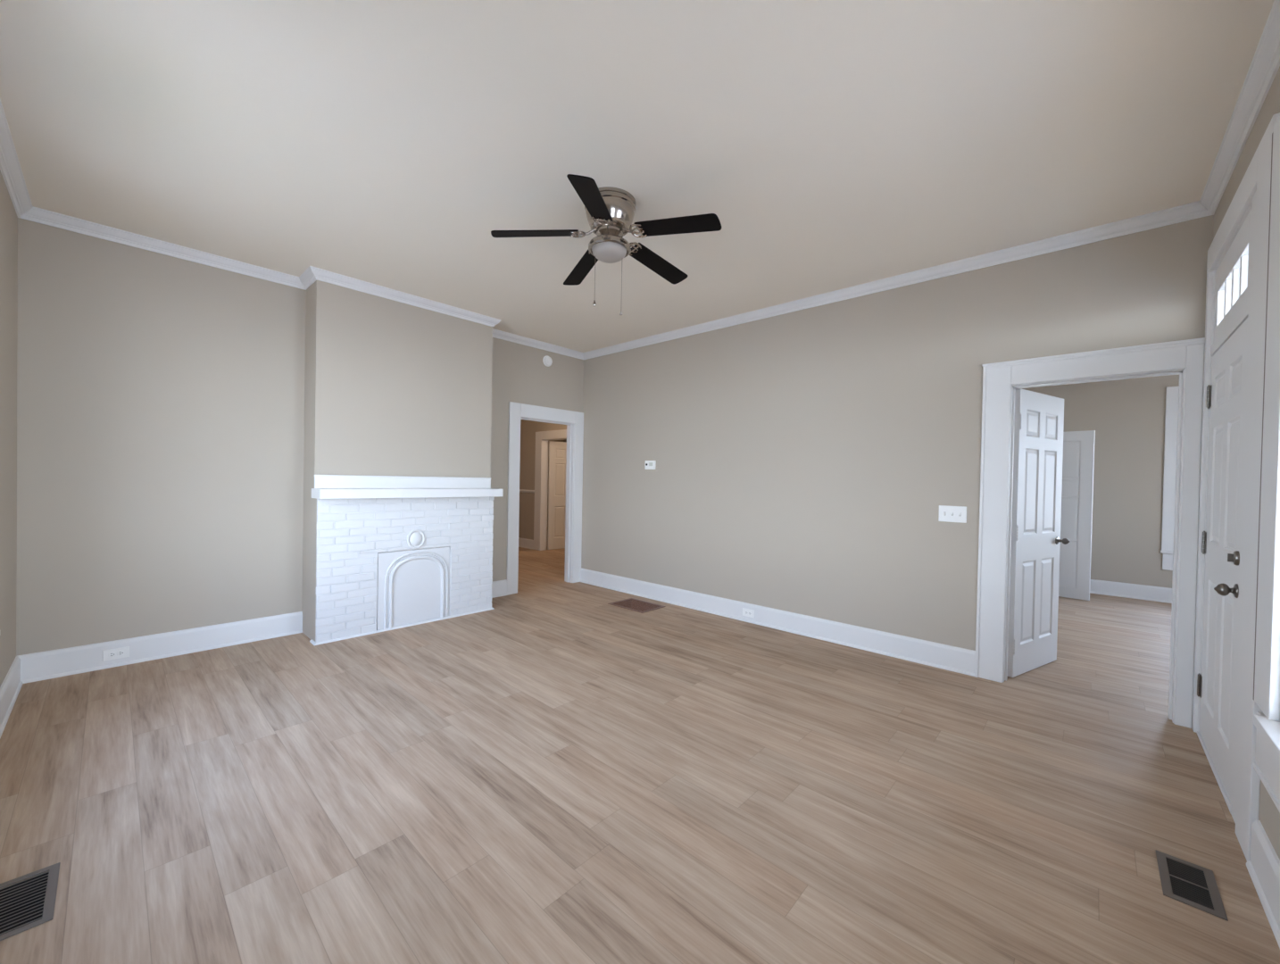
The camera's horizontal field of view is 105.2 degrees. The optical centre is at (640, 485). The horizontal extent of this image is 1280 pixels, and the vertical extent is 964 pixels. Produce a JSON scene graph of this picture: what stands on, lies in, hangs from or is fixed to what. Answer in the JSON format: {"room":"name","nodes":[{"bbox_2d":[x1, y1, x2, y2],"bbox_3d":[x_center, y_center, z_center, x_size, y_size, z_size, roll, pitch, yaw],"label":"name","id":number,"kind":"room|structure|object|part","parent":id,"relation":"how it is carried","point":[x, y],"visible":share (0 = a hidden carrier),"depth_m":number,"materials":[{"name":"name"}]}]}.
{"room":"empty living room","nodes":[
{"label":"empty living room","id":0,"kind":"room"},
{"bbox_2d":[0,170,17,687],"bbox_3d":[-1.991,-0.186,1.213,5.504,2.966,0.130,2,1,43],"label":"wall","id":1,"kind":"structure","parent":0,"point":[8,216],"depth_m":2.77,"materials":[{"name":"beige paint"}]},
{"bbox_2d":[0,656,23,738],"bbox_3d":[-1.916,1.211,1.244,5.374,0.176,0.028,2,1,43],"label":"baseboard","id":2,"kind":"structure","parent":1,"relation":"attached to","point":[12,685],"depth_m":2.74,"materials":[{"name":"white paint"}]},
{"bbox_2d":[0,99,32,217],"bbox_3d":[-1.851,-1.629,1.221,5.374,0.074,0.060,2,1,43],"label":"crown molding","id":3,"kind":"structure","parent":1,"relation":"attached to","point":[10,167],"depth_m":2.60,"materials":[{"name":"white paint"}]},
{"bbox_2d":[16,217,583,656],"bbox_3d":[-2.368,-0.235,4.764,0.130,2.966,4.576,2,1,43],"label":"wall","id":4,"kind":"structure","parent":0,"point":[161,397],"depth_m":3.51,"materials":[{"name":"beige paint"}]},
{"bbox_2d":[102,646,129,661],"bbox_3d":[-3.594,1.154,3.353,0.009,0.074,0.124,2,1,43],"label":"wall outlet","id":5,"kind":"object","parent":4,"relation":"attached to","point":[115,653],"visible":1,"depth_m":3.35,"materials":[{"name":"white plastic"}]},
{"bbox_2d":[108,652,115,656],"bbox_3d":[-3.605,1.154,3.337,0.004,0.027,0.031,2,1,43],"label":"receptacle","id":6,"kind":"object","parent":5,"relation":"attached to","point":[111,654],"depth_m":3.34,"materials":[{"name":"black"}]},
{"bbox_2d":[116,650,124,655],"bbox_3d":[-3.578,1.154,3.367,0.004,0.027,0.031,2,1,43],"label":"receptacle","id":7,"kind":"object","parent":5,"relation":"attached to","point":[119,652],"depth_m":3.37,"materials":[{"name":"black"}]},
{"bbox_2d":[16,579,507,683],"bbox_3d":[-2.711,1.159,4.322,0.028,0.176,3.470,2,1,43],"label":"baseboard","id":8,"kind":"structure","parent":4,"relation":"attached to","point":[35,667],"depth_m":3.52,"materials":[{"name":"white paint"}]},
{"bbox_2d":[20,206,583,359],"bbox_3d":[-2.149,-1.675,4.571,0.390,0.074,4.576,2,1,43],"label":"crown molding","id":9,"kind":"structure","parent":4,"relation":"attached to","point":[311,274],"depth_m":3.88,"materials":[{"name":"white paint"}]},
{"bbox_2d":[506,401,583,595],"bbox_3d":[-1.193,0.153,6.037,0.158,2.205,1.102,2,1,43],"label":"door frame","id":10,"kind":"structure","parent":4,"relation":"attached to","point":[516,411],"depth_m":6.11,"materials":[{"name":"white paint"}]},
{"bbox_2d":[542,355,552,366],"bbox_3d":[-1.125,-1.510,5.946,0.036,0.132,0.132,2,1,43],"label":"smoke detector","id":11,"kind":"object","parent":4,"relation":"attached to","point":[547,361],"visible":1,"depth_m":5.93,"materials":[{"name":"white plastic"}]},
{"bbox_2d":[564,424,567,581],"bbox_3d":[-1.248,0.158,6.100,0.020,2.190,1.090,2,1,43],"label":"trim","id":12,"kind":"structure","parent":4,"relation":"attached to","point":[567,425],"depth_m":6.40,"materials":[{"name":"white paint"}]},
{"bbox_2d":[301,280,492,639],"bbox_3d":[-2.204,-0.230,4.603,0.330,2.966,1.557,2,1,43],"label":"wall","id":13,"kind":"structure","parent":0,"point":[392,387],"depth_m":4.31,"materials":[{"name":"beige paint"}]},
{"bbox_2d":[518,419,566,540],"bbox_3d":[-2.148,-0.287,9.424,5.870,2.966,0.130,2,1,43],"label":"wall","id":14,"kind":"structure","parent":0,"point":[528,428],"depth_m":9.34,"materials":[{"name":"beige paint"}]},
{"bbox_2d":[518,537,533,549],"bbox_3d":[-3.194,1.079,10.275,3.240,0.176,0.028,2,1,43],"label":"baseboard","id":15,"kind":"structure","parent":14,"relation":"attached to","point":[524,543],"depth_m":9.34,"materials":[{"name":"white paint"}]},
{"bbox_2d":[519,489,534,492],"bbox_3d":[-3.173,0.082,10.264,3.240,0.059,0.024,2,1,43],"label":"chair rail","id":16,"kind":"object","parent":14,"relation":"attached to","point":[520,490],"visible":0.35,"depth_m":9.35,"materials":[{"name":"white paint"}]},
{"bbox_2d":[533,429,566,550],"bbox_3d":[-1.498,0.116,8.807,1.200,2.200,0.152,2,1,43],"label":"door frame","id":17,"kind":"structure","parent":14,"relation":"attached to","point":[541,436],"depth_m":9.07,"materials":[{"name":"white paint"}]},
{"bbox_2d":[547,440,566,549],"bbox_3d":[-1.421,0.192,9.388,0.791,2.025,0.194,0,1,-41],"label":"door","id":18,"kind":"structure","parent":14,"relation":"in","point":[557,450],"depth_m":9.23,"materials":[{"name":"white paint"}]},
{"bbox_2d":[0,0,1274,352],"bbox_3d":[-0.358,-1.754,5.911,13.460,0.120,9.236,2,1,43],"label":"ceiling","id":19,"kind":"structure","parent":0,"point":[832,145],"depth_m":2.26,"materials":[{"name":"beige paint"}]},
{"bbox_2d":[490,174,721,315],"bbox_3d":[-0.150,-1.326,2.895,1.288,0.655,1.238,2,1,43],"label":"ceiling fan","id":20,"kind":"object","parent":19,"relation":"hanging from","point":[610,211],"visible":1,"depth_m":2.77,"materials":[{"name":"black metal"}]},
{"bbox_3d":[-0.602,-1.435,2.789,0.485,0.006,0.130,-6,14,-10],"label":"blade","id":21,"kind":"part","parent":20,"relation":"part of","materials":[{"name":"black wood"}]},
{"bbox_3d":[-0.383,-1.436,3.238,0.130,0.006,0.485,-13,0,-29],"label":"blade","id":22,"kind":"part","parent":20,"relation":"part of","materials":[{"name":"black wood"}]},
{"bbox_3d":[-0.243,-1.424,2.442,0.130,0.006,0.485,13,9,6],"label":"blade","id":23,"kind":"part","parent":20,"relation":"part of","materials":[{"name":"black wood"}]},
{"bbox_3d":[-0.185,-1.350,2.864,0.202,0.064,0.202,2,1,43],"label":"lamp shade","id":24,"kind":"part","parent":20,"relation":"part of","materials":[{"name":"white glass"}]},
{"bbox_3d":[0.113,-1.425,3.168,0.130,0.006,0.485,-14,-17,42],"label":"blade","id":25,"kind":"part","parent":20,"relation":"part of","materials":[{"name":"black wood"}]},
{"bbox_3d":[0.199,-1.418,2.676,0.485,0.006,0.130,9,-8,26],"label":"blade","id":26,"kind":"part","parent":20,"relation":"part of","materials":[{"name":"black wood"}]},
{"bbox_2d":[0,527,1279,963],"bbox_3d":[-0.417,1.331,5.948,13.460,0.120,9.236,2,1,43],"label":"floor","id":27,"kind":"structure","parent":0,"point":[555,773],"depth_m":2.06,"materials":[{"name":"brown wood"}]},
{"bbox_2d":[0,862,60,940],"bbox_3d":[-1.926,1.344,1.512,0.310,0.107,0.158,2,1,43],"label":"floor vent","id":28,"kind":"object","parent":27,"relation":"in","point":[29,903],"visible":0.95,"depth_m":1.57,"materials":[{"name":"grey metal"}]},
{"bbox_2d":[309,474,503,645],"bbox_3d":[-2.015,0.590,4.410,0.246,1.338,1.579,2,1,43],"label":"fireplace","id":29,"kind":"object","parent":27,"relation":"on","point":[390,552],"visible":1,"depth_m":4.30,"materials":[{"name":"white brick"}]},
{"bbox_3d":[-2.073,1.250,4.456,0.125,0.016,1.572,2,1,43],"label":"shoe moulding","id":30,"kind":"part","parent":29,"relation":"part of","materials":[{"name":"white paint"}]},
{"bbox_2d":[311,488,503,498],"bbox_3d":[-2.005,0.069,4.403,0.246,0.077,1.579,2,1,43],"label":"mantel shelf","id":31,"kind":"object","parent":29,"relation":"attached to","point":[316,493],"depth_m":4.23,"materials":[{"name":"white paint"}]},
{"bbox_3d":[-2.018,0.930,4.435,0.020,0.657,0.569,2,1,43],"label":"arch moulding","id":32,"kind":"part","parent":29,"relation":"part of","materials":[{"name":"white paint"}]},
{"bbox_2d":[607,598,665,613],"bbox_3d":[-0.047,1.335,5.250,0.510,0.107,0.370,2,1,43],"label":"floor vent","id":33,"kind":"object","parent":27,"relation":"in","point":[630,603],"visible":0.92,"depth_m":5.27,"materials":[{"name":"brown metal"}]},
{"bbox_2d":[1155,849,1228,921],"bbox_3d":[1.880,1.415,1.682,0.140,0.107,0.272,2,1,43],"label":"floor vent","id":34,"kind":"object","parent":27,"relation":"in","point":[1194,885],"visible":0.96,"depth_m":1.67,"materials":[{"name":"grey metal"}]},
{"bbox_2d":[1196,731,1231,813],"bbox_3d":[2.823,1.368,2.331,0.142,0.016,0.915,2,1,43],"label":"threshold","id":35,"kind":"object","parent":27,"relation":"on","point":[1220,785],"visible":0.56,"depth_m":2.31,"materials":[{"name":"white paint"}]},
{"bbox_2d":[563,374,1179,588],"bbox_3d":[2.749,-0.191,9.231,13.330,2.966,0.130,2,1,43],"label":"wall","id":36,"kind":"structure","parent":0,"point":[1127,417],"depth_m":6.10,"materials":[{"name":"beige paint"}]},
{"bbox_2d":[1089,579,1171,603],"bbox_3d":[6.330,1.314,5.808,3.100,0.176,0.028,2,1,43],"label":"baseboard","id":37,"kind":"structure","parent":36,"relation":"attached to","point":[1150,593],"depth_m":6.05,"materials":[{"name":"white paint"}]},
{"bbox_2d":[1159,386,1179,570],"bbox_3d":[6.693,-0.070,5.485,1.170,2.185,0.082,2,1,43],"label":"window casing","id":38,"kind":"structure","parent":36,"relation":"in","point":[1167,550],"depth_m":5.83,"materials":[{"name":"white paint"}]},
{"bbox_2d":[581,215,1213,725],"bbox_3d":[1.920,-0.144,4.007,7.460,2.966,0.130,2,1,43],"label":"wall","id":39,"kind":"structure","parent":0,"point":[807,460],"depth_m":4.08,"materials":[{"name":"beige paint"}]},
{"bbox_2d":[644,460,656,469],"bbox_3d":[0.104,-0.231,5.572,0.148,0.100,0.034,2,1,43],"label":"thermostat","id":40,"kind":"object","parent":39,"relation":"attached to","point":[649,464],"visible":1,"depth_m":5.55,"materials":[{"name":"white plastic"}]},
{"bbox_2d":[742,607,754,617],"bbox_3d":[1.031,1.226,4.702,0.124,0.074,0.009,2,1,43],"label":"wall outlet","id":41,"kind":"object","parent":39,"relation":"attached to","point":[747,612],"visible":1,"depth_m":4.70,"materials":[{"name":"white plastic"}]},
{"bbox_2d":[579,568,975,676],"bbox_3d":[0.785,1.218,4.940,4.327,0.176,0.028,2,1,43],"label":"baseboard","id":42,"kind":"structure","parent":39,"relation":"attached to","point":[959,660],"depth_m":4.30,"materials":[{"name":"white paint"}]},
{"bbox_2d":[583,200,1213,359],"bbox_3d":[1.213,-1.611,4.539,5.374,0.074,0.060,2,1,43],"label":"crown molding","id":43,"kind":"structure","parent":39,"relation":"attached to","point":[1192,211],"depth_m":3.55,"materials":[{"name":"white paint"}]},
{"bbox_2d":[938,505,966,523],"bbox_3d":[2.273,0.210,3.575,0.176,0.118,0.024,2,1,43],"label":"light switch","id":44,"kind":"object","parent":39,"relation":"attached to","point":[946,513],"visible":1,"depth_m":3.58,"materials":[{"name":"white plastic"}]},
{"bbox_2d":[1007,388,1069,677],"bbox_3d":[2.935,0.342,3.633,0.740,2.030,0.194,1,1,-31],"label":"door","id":45,"kind":"structure","parent":39,"relation":"in","point":[1039,418],"depth_m":3.59,"materials":[{"name":"white paint"}]},
{"bbox_3d":[3.224,0.426,3.739,0.060,0.060,0.079,1,1,-31],"label":"knob","id":46,"kind":"part","parent":45,"relation":"part of","materials":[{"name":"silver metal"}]},
{"bbox_2d":[1213,66,1279,859],"bbox_3d":[1.631,-0.114,0.983,0.130,2.966,4.706,2,1,43],"label":"wall","id":47,"kind":"structure","parent":0,"point":[1268,815],"depth_m":1.92,"materials":[{"name":"beige paint"}]},
{"bbox_2d":[974,112,1279,861],"bbox_3d":[2.413,0.020,2.611,1.183,2.690,1.519,2,1,43],"label":"door frame","id":48,"kind":"structure","parent":47,"relation":"attached to","point":[998,378],"depth_m":2.78,"materials":[{"name":"white paint"}]},
{"bbox_2d":[1196,317,1247,804],"bbox_3d":[2.795,0.327,2.373,0.109,2.060,0.904,2,1,43],"label":"door","id":49,"kind":"structure","parent":47,"relation":"in","point":[1225,394],"depth_m":2.32,"materials":[{"name":"white paint"}]},
{"bbox_3d":[2.518,0.450,2.109,0.065,0.060,0.060,2,1,43],"label":"knob","id":50,"kind":"part","parent":49,"relation":"part of","materials":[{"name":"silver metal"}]},
{"bbox_2d":[1213,209,1251,341],"bbox_3d":[2.839,-0.969,2.330,0.032,0.410,0.915,2,1,43],"label":"window","id":51,"kind":"structure","parent":47,"relation":"in","point":[1233,273],"depth_m":2.34,"materials":[{"name":"glass"}]},
{"bbox_3d":[3.042,-0.944,2.554,0.004,0.195,0.168,2,1,43],"label":"pane","id":52,"kind":"part","parent":51,"relation":"part of","materials":[{"name":"clear glass"}]},
{"bbox_3d":[2.916,-0.945,2.417,0.004,0.195,0.152,2,1,43],"label":"pane","id":53,"kind":"part","parent":51,"relation":"part of","materials":[{"name":"clear glass"}]},
{"bbox_2d":[1199,0,1279,214],"bbox_3d":[1.633,-1.561,1.078,0.060,0.074,4.576,2,1,43],"label":"crown molding","id":54,"kind":"structure","parent":47,"relation":"attached to","point":[1265,64],"depth_m":2.02,"materials":[{"name":"white paint"}]},
{"bbox_2d":[1252,133,1272,700],"bbox_3d":[2.228,-0.238,1.739,0.024,2.020,0.016,2,1,43],"label":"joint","id":55,"kind":"object","parent":47,"relation":"attached to","point":[1272,134],"visible":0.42,"depth_m":1.75,"materials":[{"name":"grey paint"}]},
{"bbox_2d":[1246,820,1279,948],"bbox_3d":[1.117,1.277,0.589,0.028,0.176,3.181,2,1,43],"label":"baseboard","id":56,"kind":"structure","parent":47,"relation":"attached to","point":[1263,868],"depth_m":1.61,"materials":[{"name":"white paint"}]},
{"bbox_2d":[1252,114,1279,812],"bbox_3d":[1.802,-0.136,1.280,0.082,2.270,1.233,2,1,43],"label":"window casing","id":57,"kind":"structure","parent":47,"relation":"in","point":[1267,681],"depth_m":1.65,"materials":[{"name":"white paint"}]},
{"bbox_3d":[3.732,-0.125,5.328,0.130,2.966,4.270,2,1,43],"label":"wall","id":58,"kind":"structure","parent":0,"visible":0},
{"bbox_2d":[1058,430,1095,600],"bbox_3d":[5.122,0.353,6.143,0.037,2.030,0.800,1,1,-39],"label":"door","id":59,"kind":"structure","parent":58,"relation":"in","point":[1078,446],"depth_m":5.93,"materials":[{"name":"white paint"}]}
]}

